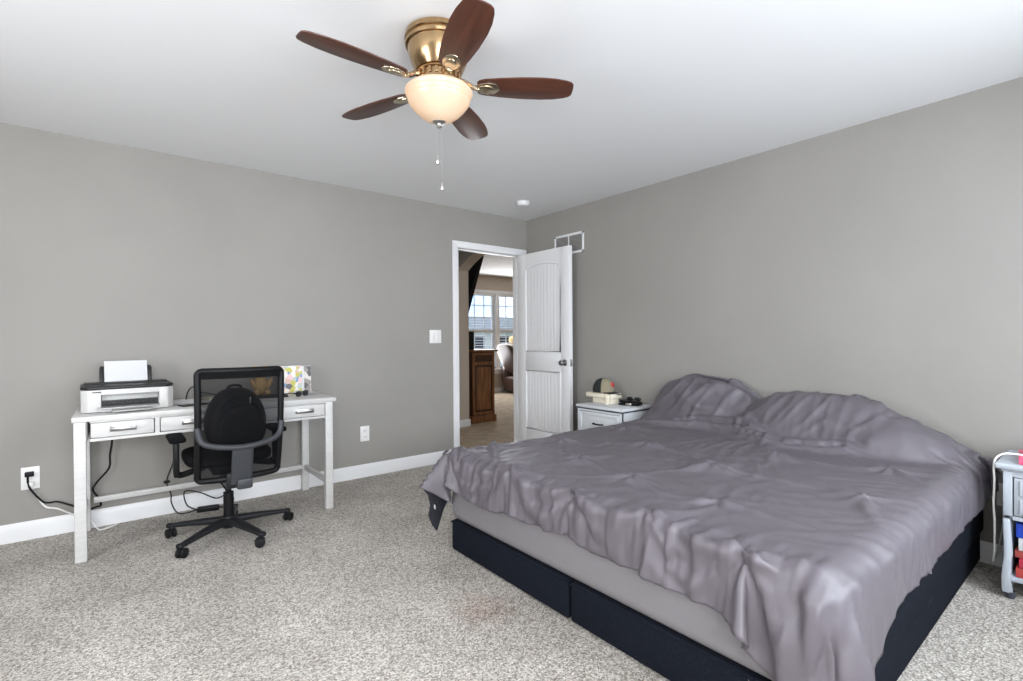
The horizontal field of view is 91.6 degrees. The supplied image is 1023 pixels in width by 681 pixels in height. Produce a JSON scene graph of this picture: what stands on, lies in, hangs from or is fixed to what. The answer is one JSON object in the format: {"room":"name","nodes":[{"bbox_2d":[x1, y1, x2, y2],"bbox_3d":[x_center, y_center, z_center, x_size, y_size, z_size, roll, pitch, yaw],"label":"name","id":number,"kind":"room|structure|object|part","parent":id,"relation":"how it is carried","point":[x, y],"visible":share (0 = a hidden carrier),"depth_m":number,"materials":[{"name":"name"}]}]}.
{"room":"bedroom","nodes":[
{"label":"bedroom","id":0,"kind":"room"},
{"bbox_2d":[0,122,526,525],"bbox_3d":[-1.901,-0.053,3.798,5.720,2.440,0.120,-1,0,-39],"label":"wall","id":1,"kind":"structure","parent":0,"point":[181,265],"depth_m":3.49,"materials":[{"name":"paint"}]},
{"bbox_2d":[21,466,39,489],"bbox_3d":[-2.854,0.816,2.952,0.082,0.132,0.009,-1,0,-39],"label":"wall outlet","id":2,"kind":"object","parent":1,"relation":"attached to","point":[36,478],"visible":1,"depth_m":2.96,"materials":[{"name":"white plastic"}]},
{"bbox_2d":[24,440,112,509],"bbox_3d":[-2.696,0.770,3.045,0.408,0.570,0.032,-1,0,-39],"label":"cable","id":3,"kind":"object","parent":1,"relation":"attached to","point":[27,475],"visible":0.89,"depth_m":3.02,"materials":[{"name":"black plastic"}]},
{"bbox_2d":[0,449,451,544],"bbox_3d":[-2.273,1.118,3.413,4.397,0.108,0.014,-1,0,-39],"label":"baseboard","id":4,"kind":"structure","parent":1,"relation":"attached to","point":[33,529],"depth_m":3.43,"materials":[{"name":"white paint"}]},
{"bbox_2d":[360,426,368,441],"bbox_3d":[-1.248,0.793,4.237,0.080,0.128,0.009,-1,0,-39],"label":"wall outlet","id":5,"kind":"object","parent":1,"relation":"attached to","point":[364,430],"visible":1,"depth_m":4.23,"materials":[{"name":"white plastic"}]},
{"bbox_2d":[430,330,440,342],"bbox_3d":[-0.712,-0.037,4.665,0.124,0.124,0.012,-1,0,-39],"label":"light switch","id":6,"kind":"object","parent":1,"relation":"attached to","point":[435,335],"visible":1,"depth_m":4.67,"materials":[{"name":"white plastic"}]},
{"bbox_2d":[452,240,525,447],"bbox_3d":[-0.236,0.091,5.120,0.930,2.118,0.136,-1,0,-39],"label":"trim","id":7,"kind":"structure","parent":1,"relation":"attached to","point":[457,246],"depth_m":4.93,"materials":[{"name":"white paint"}]},
{"bbox_2d":[518,245,573,440],"bbox_3d":[0.323,0.118,5.003,0.177,2.032,0.780,-1,0,-38],"label":"door","id":8,"kind":"structure","parent":1,"relation":"in","point":[545,333],"depth_m":4.96,"materials":[{"name":"white paint"}]},
{"bbox_3d":[0.309,-0.336,4.985,0.019,0.898,0.532,-1,0,-38],"label":"panel moulding","id":9,"kind":"part","parent":8,"relation":"part of","materials":[{"name":"white paint"}]},
{"bbox_3d":[0.314,-0.333,4.989,0.004,0.860,0.485,-1,0,-38],"label":"panel","id":10,"kind":"part","parent":8,"relation":"part of","materials":[{"name":"white paint"}]},
{"bbox_3d":[0.315,0.608,4.989,0.019,0.609,0.527,-1,0,-38],"label":"panel moulding","id":11,"kind":"part","parent":8,"relation":"part of","materials":[{"name":"white paint"}]},
{"bbox_3d":[0.320,0.608,4.993,0.004,0.573,0.485,-1,0,-38],"label":"panel","id":12,"kind":"part","parent":8,"relation":"part of","materials":[{"name":"white paint"}]},
{"bbox_3d":[0.482,0.212,4.713,0.067,0.062,0.062,-1,0,-38],"label":"knob","id":13,"kind":"part","parent":8,"relation":"part of","materials":[{"name":"silver metal"}]},
{"bbox_2d":[475,275,512,387],"bbox_3d":[-0.270,-0.127,10.817,5.900,2.500,0.140,-1,0,-39],"label":"wall","id":14,"kind":"structure","parent":0,"point":[494,283],"depth_m":10.69,"materials":[{"name":"beige paint"}]},
{"bbox_2d":[469,293,494,363],"bbox_3d":[-0.666,-0.192,10.480,0.740,1.600,0.110,-1,0,-39],"label":"window","id":15,"kind":"structure","parent":14,"relation":"in","point":[492,327],"depth_m":10.57,"materials":[{"name":"white paint"}]},
{"bbox_2d":[474,289,512,373],"bbox_3d":[-0.332,-0.176,10.735,1.760,1.780,0.190,-1,0,-39],"label":"trim","id":16,"kind":"structure","parent":14,"relation":"attached to","point":[497,370],"depth_m":10.68,"materials":[{"name":"white paint"}]},
{"bbox_2d":[495,387,509,392],"bbox_3d":[-0.194,1.069,10.778,5.650,0.108,0.014,-1,0,-39],"label":"baseboard","id":17,"kind":"structure","parent":14,"relation":"attached to","point":[501,389],"depth_m":10.74,"materials":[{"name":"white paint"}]},
{"bbox_2d":[499,294,512,367],"bbox_3d":[-0.011,-0.199,11.005,0.740,1.600,0.110,-1,0,-39],"label":"window","id":18,"kind":"structure","parent":14,"relation":"in","point":[505,330],"depth_m":10.91,"materials":[{"name":"white paint"}]},
{"bbox_2d":[479,254,512,277],"bbox_3d":[1.044,-1.428,9.102,5.970,0.100,4.480,-1,0,-39],"label":"ceiling","id":19,"kind":"structure","parent":0,"point":[492,265],"depth_m":9.21,"materials":[{"name":"white paint"}]},
{"bbox_2d":[0,0,1022,220],"bbox_3d":[-0.376,-1.324,1.772,5.590,0.100,5.190,-1,0,-39],"label":"ceiling","id":20,"kind":"structure","parent":0,"point":[663,90],"depth_m":2.44,"materials":[{"name":"white paint"}]},
{"bbox_2d":[296,0,573,190],"bbox_3d":[-0.334,-0.951,2.053,1.047,0.648,1.092,-1,0,-39],"label":"ceiling fan","id":21,"kind":"object","parent":20,"relation":"hanging from","point":[439,49],"visible":1,"depth_m":1.98,"materials":[{"name":"brown wood"}]},
{"bbox_3d":[-0.582,-1.061,1.848,0.406,0.009,0.138,-1,11,-40],"label":"fan blade","id":22,"kind":"part","parent":21,"relation":"part of","materials":[{"name":"brown wood"}]},
{"bbox_3d":[-0.612,-1.063,2.273,0.406,0.008,0.138,0,11,32],"label":"fan blade","id":23,"kind":"part","parent":21,"relation":"part of","materials":[{"name":"brown wood"}]},
{"bbox_3d":[-0.303,-0.979,2.081,0.282,0.135,0.282,-1,0,-39],"label":"lamp shade","id":24,"kind":"part","parent":21,"relation":"part of","materials":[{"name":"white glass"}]},
{"bbox_3d":[-0.168,-1.063,1.744,0.138,0.008,0.406,11,-4,-22],"label":"fan blade","id":25,"kind":"part","parent":21,"relation":"part of","materials":[{"name":"brown wood"}]},
{"bbox_3d":[-0.216,-1.066,2.433,0.138,0.009,0.406,-12,-2,14],"label":"fan blade","id":26,"kind":"part","parent":21,"relation":"part of","materials":[{"name":"brown wood"}]},
{"bbox_3d":[0.058,-1.066,2.106,0.406,0.008,0.138,0,-11,-4],"label":"fan blade","id":27,"kind":"part","parent":21,"relation":"part of","materials":[{"name":"brown wood"}]},
{"bbox_2d":[516,200,529,206],"bbox_3d":[0.108,-1.270,4.637,0.124,0.040,0.124,-1,0,-39],"label":"smoke detector","id":28,"kind":"object","parent":20,"relation":"attached to","point":[522,203],"visible":1,"depth_m":4.59,"materials":[{"name":"white plastic"}]},
{"bbox_2d":[0,391,1022,680],"bbox_3d":[-0.012,1.246,5.232,12.500,0.204,12.000,-1,0,-39],"label":"floor","id":29,"kind":"structure","parent":0,"point":[364,587],"depth_m":2.16,"materials":[{"name":"carpet"}]},
{"bbox_2d":[25,482,117,530],"bbox_3d":[-2.670,1.004,3.027,0.424,0.340,0.070,-1,0,-30],"label":"cable","id":30,"kind":"object","parent":29,"relation":"on","point":[30,483],"visible":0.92,"depth_m":3.02,"materials":[{"name":"white plastic"}]},
{"bbox_2d":[71,391,335,563],"bbox_3d":[-1.943,0.785,3.267,1.387,0.770,0.622,-1,0,-39],"label":"writing desk","id":31,"kind":"object","parent":29,"relation":"on","point":[104,426],"visible":0.73,"depth_m":2.90,"materials":[{"name":"white paint"}]},
{"bbox_3d":[-2.294,0.805,2.649,0.050,0.741,0.050,-1,0,-39],"label":"leg","id":32,"kind":"part","parent":31,"relation":"part of","materials":[{"name":"white paint"}]},
{"bbox_3d":[-2.635,0.805,3.075,0.050,0.741,0.050,-1,0,-39],"label":"leg","id":33,"kind":"part","parent":31,"relation":"part of","materials":[{"name":"white paint"}]},
{"bbox_3d":[-2.147,0.483,2.752,0.276,0.079,0.016,-1,0,-39],"label":"drawer","id":34,"kind":"part","parent":31,"relation":"part of","materials":[{"name":"white paint"}]},
{"bbox_3d":[-2.133,0.482,2.735,0.116,0.030,0.028,-1,0,-39],"label":"drawer handle","id":35,"kind":"part","parent":31,"relation":"part of","materials":[{"name":"silver metal"}]},
{"bbox_2d":[80,365,172,412],"bbox_3d":[-2.265,0.278,2.940,0.430,0.244,0.405,-1,0,-41],"label":"printer","id":36,"kind":"object","parent":31,"relation":"on","point":[101,396],"visible":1,"depth_m":2.88,"materials":[{"name":"grey plastic"}]},
{"bbox_2d":[104,360,147,381],"bbox_3d":[-2.380,0.200,3.074,0.210,0.150,0.055,-1,0,-41],"label":"paper stack","id":37,"kind":"object","parent":36,"relation":"on","point":[132,370],"visible":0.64,"depth_m":3.07,"materials":[{"name":"white paper"}]},
{"bbox_3d":[-2.294,0.262,2.974,0.430,0.028,0.304,-1,0,-41],"label":"scanner lid","id":38,"kind":"part","parent":36,"relation":"part of","materials":[{"name":"black plastic"}]},
{"bbox_2d":[97,403,158,411],"bbox_3d":[-2.185,0.384,2.840,0.280,0.020,0.150,-1,0,-41],"label":"tray","id":39,"kind":"object","parent":36,"relation":"on","point":[106,407],"depth_m":2.83,"materials":[{"name":"grey plastic"}]},
{"bbox_3d":[-1.770,0.479,3.054,0.630,0.079,0.016,-1,0,-39],"label":"drawer","id":40,"kind":"part","parent":31,"relation":"part of","materials":[{"name":"white paint"}]},
{"bbox_2d":[164,462,195,513],"bbox_3d":[-2.237,0.951,3.369,0.195,0.440,0.060,-1,0,-25],"label":"hanging cord","id":41,"kind":"object","parent":31,"relation":"hanging from","point":[166,481],"visible":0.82,"depth_m":3.34,"materials":[{"name":"black plastic"}]},
{"bbox_2d":[173,399,193,404],"bbox_3d":[-2.058,0.391,3.185,0.210,0.016,0.140,-1,0,-24],"label":"letter","id":42,"kind":"object","parent":31,"relation":"on","point":[187,401],"visible":0.48,"depth_m":3.16,"materials":[{"name":"white paper"}]},
{"bbox_2d":[177,403,193,406],"bbox_3d":[-1.970,0.397,3.083,0.080,0.007,0.150,0,0,31],"label":"phone","id":43,"kind":"object","parent":31,"relation":"on","point":[192,404],"visible":0.52,"depth_m":3.03,"materials":[{"name":"black plastic"}]},
{"bbox_3d":[-1.877,0.479,2.940,0.116,0.030,0.028,-1,0,-39],"label":"drawer handle","id":44,"kind":"part","parent":31,"relation":"part of","materials":[{"name":"silver metal"}]},
{"bbox_2d":[280,365,301,392],"bbox_3d":[-1.670,0.293,3.757,0.163,0.205,0.042,-1,0,-33],"label":"box","id":45,"kind":"object","parent":31,"relation":"on","point":[292,374],"visible":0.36,"depth_m":3.75,"materials":[{"name":"multicoloured cardboard"}]},
{"bbox_2d":[284,390,307,396],"bbox_3d":[-1.537,0.374,3.535,0.125,0.040,0.138,0,0,16],"label":"sunglasses","id":46,"kind":"object","parent":31,"relation":"on","point":[305,392],"visible":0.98,"depth_m":3.49,"materials":[{"name":"black plastic"}]},
{"bbox_3d":[-1.616,0.794,3.890,0.050,0.741,0.050,-1,0,-39],"label":"leg","id":47,"kind":"part","parent":31,"relation":"part of","materials":[{"name":"white paint"}]},
{"bbox_3d":[-1.396,0.475,3.353,0.266,0.079,0.016,-1,0,-39],"label":"drawer","id":48,"kind":"part","parent":31,"relation":"part of","materials":[{"name":"white paint"}]},
{"bbox_3d":[-1.383,0.474,3.336,0.116,0.030,0.028,-1,0,-39],"label":"drawer handle","id":49,"kind":"part","parent":31,"relation":"part of","materials":[{"name":"silver metal"}]},
{"bbox_2d":[302,366,310,391],"bbox_3d":[-1.586,0.295,3.840,0.072,0.200,0.042,-1,0,-25],"label":"block","id":50,"kind":"object","parent":31,"relation":"on","point":[306,370],"visible":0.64,"depth_m":3.82,"materials":[{"name":"white paint"}]},
{"bbox_3d":[-1.275,0.794,3.464,0.050,0.741,0.050,-1,0,-39],"label":"leg","id":51,"kind":"part","parent":31,"relation":"part of","materials":[{"name":"white paint"}]},
{"bbox_2d":[183,483,224,512],"bbox_3d":[-2.090,0.959,3.444,0.304,0.418,0.124,-1,0,-39],"label":"power adapter","id":52,"kind":"object","parent":29,"relation":"on","point":[214,507],"visible":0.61,"depth_m":3.40,"materials":[{"name":"black plastic"}]},
{"bbox_2d":[165,366,293,557],"bbox_3d":[-1.680,0.658,3.017,0.678,1.021,0.704,-1,0,-39],"label":"office chair","id":53,"kind":"object","parent":29,"relation":"on","point":[239,427],"visible":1,"depth_m":2.77,"materials":[{"name":"black plastic"}]},
{"bbox_3d":[-1.850,0.672,2.861,0.160,0.222,0.085,-1,0,-39],"label":"armrest post","id":54,"kind":"part","parent":53,"relation":"part of","materials":[{"name":"black plastic"}]},
{"bbox_3d":[-1.730,0.685,3.025,0.450,0.084,0.470,-1,0,-39],"label":"seat","id":55,"kind":"part","parent":53,"relation":"part of","materials":[{"name":"black fabric"}]},
{"bbox_3d":[-1.895,1.087,2.978,0.318,0.056,0.060,0,0,-5],"label":"star arm","id":56,"kind":"part","parent":53,"relation":"part of","materials":[{"name":"black plastic"}]},
{"bbox_3d":[-1.745,1.087,2.806,0.060,0.056,0.318,0,0,13],"label":"star arm","id":57,"kind":"part","parent":53,"relation":"part of","materials":[{"name":"black plastic"}]},
{"bbox_3d":[-1.778,1.085,3.174,0.060,0.056,0.318,-1,0,-23],"label":"star arm","id":58,"kind":"part","parent":53,"relation":"part of","materials":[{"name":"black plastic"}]},
{"bbox_3d":[-1.524,0.469,2.799,0.451,0.644,0.151,-1,0,-39],"label":"frame","id":59,"kind":"part","parent":53,"relation":"part of","materials":[{"name":"black plastic"}]},
{"bbox_3d":[-1.535,1.085,2.896,0.318,0.056,0.060,0,0,31],"label":"star arm","id":60,"kind":"part","parent":53,"relation":"part of","materials":[{"name":"black plastic"}]},
{"bbox_3d":[-1.553,1.084,3.118,0.319,0.056,0.062,-1,0,-39],"label":"star arm","id":61,"kind":"part","parent":53,"relation":"part of","materials":[{"name":"black plastic"}]},
{"bbox_2d":[469,349,497,423],"bbox_3d":[-0.789,0.637,7.470,0.447,1.012,1.375,-1,0,-39],"label":"base cabinet","id":62,"kind":"object","parent":29,"relation":"on","point":[481,361],"visible":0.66,"depth_m":6.91,"materials":[{"name":"brown wood"}]},
{"bbox_2d":[469,331,473,349],"bbox_3d":[-0.610,0.002,6.957,0.132,0.260,0.140,-1,0,-39],"label":"loudspeaker","id":63,"kind":"object","parent":62,"relation":"on","point":[471,333],"visible":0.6,"depth_m":6.91,"materials":[{"name":"black plastic"}]},
{"bbox_3d":[-0.387,0.667,6.937,0.245,0.590,0.010,-1,0,-39],"label":"panel","id":64,"kind":"part","parent":62,"relation":"part of","materials":[{"name":"brown wood"}]},
{"bbox_3d":[-0.387,0.602,6.936,0.365,0.860,0.012,-1,0,-39],"label":"frame","id":65,"kind":"part","parent":62,"relation":"part of","materials":[{"name":"brown wood"}]},
{"bbox_2d":[497,344,512,390],"bbox_3d":[0.282,0.560,10.478,1.132,1.003,1.030,-1,0,-33],"label":"recliner","id":66,"kind":"object","parent":29,"relation":"on","point":[505,351],"visible":0.25,"depth_m":10.34,"materials":[{"name":"brown leather"}]},
{"bbox_3d":[-0.052,0.373,10.264,0.341,0.622,0.660,-1,0,-33],"label":"backrest","id":67,"kind":"part","parent":66,"relation":"part of","materials":[{"name":"brown leather"}]},
{"bbox_3d":[0.174,0.720,10.884,0.877,0.480,0.230,-1,0,-33],"label":"arm","id":68,"kind":"part","parent":66,"relation":"part of","materials":[{"name":"brown leather"}]},
{"bbox_2d":[451,518,575,617],"bbox_3d":[0.742,1.065,3.032,2.035,0.175,0.906,-1,0,-39],"label":"bed base","id":69,"kind":"object","parent":29,"relation":"on","point":[541,581],"visible":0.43,"depth_m":2.31,"materials":[{"name":"black fabric"}]},
{"bbox_2d":[576,401,651,429],"bbox_3d":[0.857,0.841,4.166,0.449,0.612,0.494,-1,0,-39],"label":"nightstand","id":70,"kind":"object","parent":29,"relation":"on","point":[590,414],"visible":0.36,"depth_m":4.03,"materials":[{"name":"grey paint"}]},
{"bbox_3d":[0.712,0.679,4.051,0.025,0.178,0.422,-1,0,-39],"label":"drawer","id":71,"kind":"part","parent":70,"relation":"part of","materials":[{"name":"grey paint"}]},
{"bbox_2d":[586,378,622,404],"bbox_3d":[0.819,0.428,4.283,0.248,0.213,0.339,-1,0,-35],"label":"storage box","id":72,"kind":"object","parent":70,"relation":"on","point":[607,399],"depth_m":4.23,"materials":[{"name":"beige plastic"}]},
{"bbox_3d":[0.762,0.384,4.318,0.110,0.118,0.170,0,0,36],"label":"panel","id":73,"kind":"part","parent":72,"relation":"part of","materials":[{"name":"black fabric"}]},
{"bbox_3d":[0.831,0.383,4.268,0.094,0.118,0.167,0,0,36],"label":"panel","id":74,"kind":"part","parent":72,"relation":"part of","materials":[{"name":"brown fabric"}]},
{"bbox_3d":[0.827,0.390,4.271,0.270,0.137,0.170,0,0,36],"label":"baseball cap","id":75,"kind":"part","parent":72,"relation":"part of","materials":[{"name":"beige fabric"}]},
{"bbox_2d":[619,399,642,405],"bbox_3d":[0.982,0.514,4.106,0.170,0.039,0.103,0,0,39],"label":"wallet","id":76,"kind":"object","parent":70,"relation":"on","point":[626,402],"visible":1,"depth_m":4.07,"materials":[{"name":"black leather"}]},
{"bbox_2d":[626,397,640,400],"bbox_3d":[0.998,0.480,4.079,0.130,0.032,0.033,0,0,41],"label":"sunglasses","id":77,"kind":"object","parent":76,"relation":"on","point":[627,398],"visible":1,"depth_m":4.08,"materials":[{"name":"black plastic"}]},
{"bbox_2d":[569,534,979,680],"bbox_3d":[1.328,1.065,2.300,2.035,0.175,0.956,-1,0,-39],"label":"bed base","id":78,"kind":"object","parent":29,"relation":"on","point":[673,655],"visible":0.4,"depth_m":1.77,"materials":[{"name":"black fabric"}]},
{"bbox_2d":[453,492,982,680],"bbox_3d":[1.039,0.810,2.648,2.042,0.335,1.880,-1,0,-39],"label":"mattress","id":79,"kind":"object","parent":78,"relation":"on","point":[676,611],"visible":0.17,"depth_m":1.85,"materials":[{"name":"light grey fabric"}]},
{"bbox_2d":[419,373,1001,680],"bbox_3d":[1.001,0.672,2.619,2.268,0.833,2.140,-1,0,-39],"label":"comforter","id":80,"kind":"object","parent":79,"relation":"on","point":[805,521],"visible":1,"depth_m":1.97,"materials":[{"name":"grey fabric"}]},
{"bbox_2d":[995,450,1022,599],"bbox_3d":[2.468,0.844,2.151,0.433,0.602,0.500,-1,0,-39],"label":"nightstand","id":81,"kind":"object","parent":29,"relation":"on","point":[1009,464],"visible":0.88,"depth_m":2.20,"materials":[{"name":"grey paint"}]},
{"bbox_2d":[992,453,1022,561],"bbox_3d":[2.363,0.767,2.345,0.359,0.523,0.117,-1,0,-39],"label":"charging cable","id":82,"kind":"object","parent":81,"relation":"hanging from","point":[997,456],"visible":0.87,"depth_m":2.27,"materials":[{"name":"white plastic"}]},
{"bbox_3d":[2.341,0.953,2.326,0.383,0.325,0.024,-1,0,-39],"label":"panel","id":83,"kind":"part","parent":81,"relation":"part of","materials":[{"name":"grey paint"}]},
{"bbox_2d":[1011,568,1022,583],"bbox_3d":[2.484,1.062,2.164,0.345,0.015,0.410,-1,0,-39],"label":"shelf","id":84,"kind":"object","parent":81,"relation":"attached to","point":[1013,574],"depth_m":2.21,"materials":[{"name":"grey paint"}]},
{"bbox_3d":[2.332,0.688,2.043,0.026,0.166,0.382,-1,0,-39],"label":"drawer","id":85,"kind":"part","parent":81,"relation":"part of","materials":[{"name":"grey paint"}]},
{"bbox_2d":[1016,562,1022,578],"bbox_3d":[2.397,1.032,2.229,0.240,0.045,0.170,-1,0,-39],"label":"book","id":86,"kind":"object","parent":81,"relation":"on","point":[1019,571],"visible":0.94,"depth_m":2.21,"materials":[{"name":"red paper"}]},
{"bbox_2d":[1019,558,1022,567],"bbox_3d":[2.401,0.988,2.227,0.240,0.040,0.170,-1,0,-42],"label":"book","id":87,"kind":"object","parent":86,"relation":"on","point":[1020,559],"visible":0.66,"depth_m":2.21,"materials":[{"name":"red paper"}]},
{"bbox_2d":[1015,545,1022,558],"bbox_3d":[2.393,0.950,2.229,0.230,0.034,0.165,-1,0,-37],"label":"book","id":88,"kind":"object","parent":87,"relation":"on","point":[1019,554],"visible":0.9,"depth_m":2.22,"materials":[{"name":"red paper"}]},
{"bbox_2d":[1019,538,1022,550],"bbox_3d":[2.397,0.905,2.227,0.235,0.055,0.165,-1,0,-41],"label":"book","id":89,"kind":"object","parent":88,"relation":"on","point":[1020,539],"visible":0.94,"depth_m":2.21,"materials":[{"name":"white paper"}]},
{"bbox_2d":[1016,521,1022,537],"bbox_3d":[2.395,0.845,2.228,0.235,0.062,0.165,-1,0,-38],"label":"book","id":90,"kind":"object","parent":89,"relation":"on","point":[1019,525],"visible":0.95,"depth_m":2.21,"materials":[{"name":"blue paper"}]},
{"bbox_2d":[1019,450,1022,464],"bbox_3d":[2.387,0.530,2.202,0.260,0.024,0.200,-1,0,-45],"label":"book","id":91,"kind":"object","parent":81,"relation":"on","point":[1020,451],"visible":0.86,"depth_m":2.19,"materials":[{"name":"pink paper"}]},
{"bbox_2d":[458,77,1022,544],"bbox_3d":[1.377,-0.106,4.039,0.200,2.500,6.540,-1,0,-39],"label":"wall","id":92,"kind":"structure","parent":0,"point":[881,259],"depth_m":3.08,"materials":[{"name":"paint"}]},
{"bbox_2d":[554,230,583,253],"bbox_3d":[0.562,-0.945,4.880,0.012,0.200,0.400,-1,0,-39],"label":"air vent","id":93,"kind":"object","parent":92,"relation":"in","point":[580,233],"visible":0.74,"depth_m":4.83,"materials":[{"name":"white metal"}]},
{"bbox_2d":[979,540,1002,566],"bbox_3d":[1.730,1.090,3.443,0.014,0.108,4.930,-1,0,-39],"label":"baseboard","id":94,"kind":"structure","parent":92,"relation":"attached to","point":[986,548],"depth_m":2.54,"materials":[{"name":"white paint"}]},
{"bbox_2d":[997,483,1002,505],"bbox_3d":[2.486,0.778,2.499,0.009,0.116,0.072,-1,0,-39],"label":"wall outlet","id":95,"kind":"object","parent":92,"relation":"attached to","point":[1000,492],"visible":0.34,"depth_m":2.52,"materials":[{"name":"white plastic"}]},
{"label":"outside","id":96,"kind":"structure","parent":0,"visible":0},
{"bbox_3d":[-11.536,1.895,44.041,90.000,0.100,65.000,-1,0,-39],"label":"lawn","id":97,"kind":"structure","parent":96,"visible":0},
{"bbox_2d":[469,316,512,364],"bbox_3d":[-2.178,0.041,41.927,13.000,3.500,11.000,-1,0,-39],"label":"neighbouring house","id":98,"kind":"structure","parent":97,"relation":"on","point":[478,336],"depth_m":35.51,"materials":[{"name":"grey"}]},
{"bbox_3d":[-2.290,0.223,35.349,1.000,1.000,0.030,-1,0,-39],"label":"pane","id":99,"kind":"part","parent":98,"relation":"part of","materials":[{"name":"black"}]},
{"bbox_3d":[-0.573,0.204,36.724,1.000,1.000,0.030,-1,0,-39],"label":"pane","id":100,"kind":"part","parent":98,"relation":"part of","materials":[{"name":"black"}]},
{"bbox_3d":[-1.619,-0.103,7.822,0.150,2.500,2.850,-1,0,-39],"label":"wall","id":101,"kind":"structure","parent":0,"visible":0},
{"bbox_2d":[468,256,483,309],"bbox_3d":[-0.951,-0.766,7.428,0.335,0.871,1.400,-1,0,-39],"label":"television","id":102,"kind":"object","parent":101,"relation":"attached to","point":[473,273],"visible":0.12,"depth_m":6.91,"materials":[{"name":"black plastic"}]},
{"bbox_3d":[-1.300,-0.064,5.304,2.800,2.440,1.480,-1,0,-39],"label":"wall","id":103,"kind":"structure","parent":0,"visible":0},
{"bbox_2d":[460,419,470,427],"bbox_3d":[-1.614,1.106,5.803,2.714,0.100,0.045,-1,0,-39],"label":"baseboard","id":104,"kind":"structure","parent":103,"relation":"attached to","point":[466,422],"depth_m":6.58,"materials":[{"name":"white paint"}]}
]}

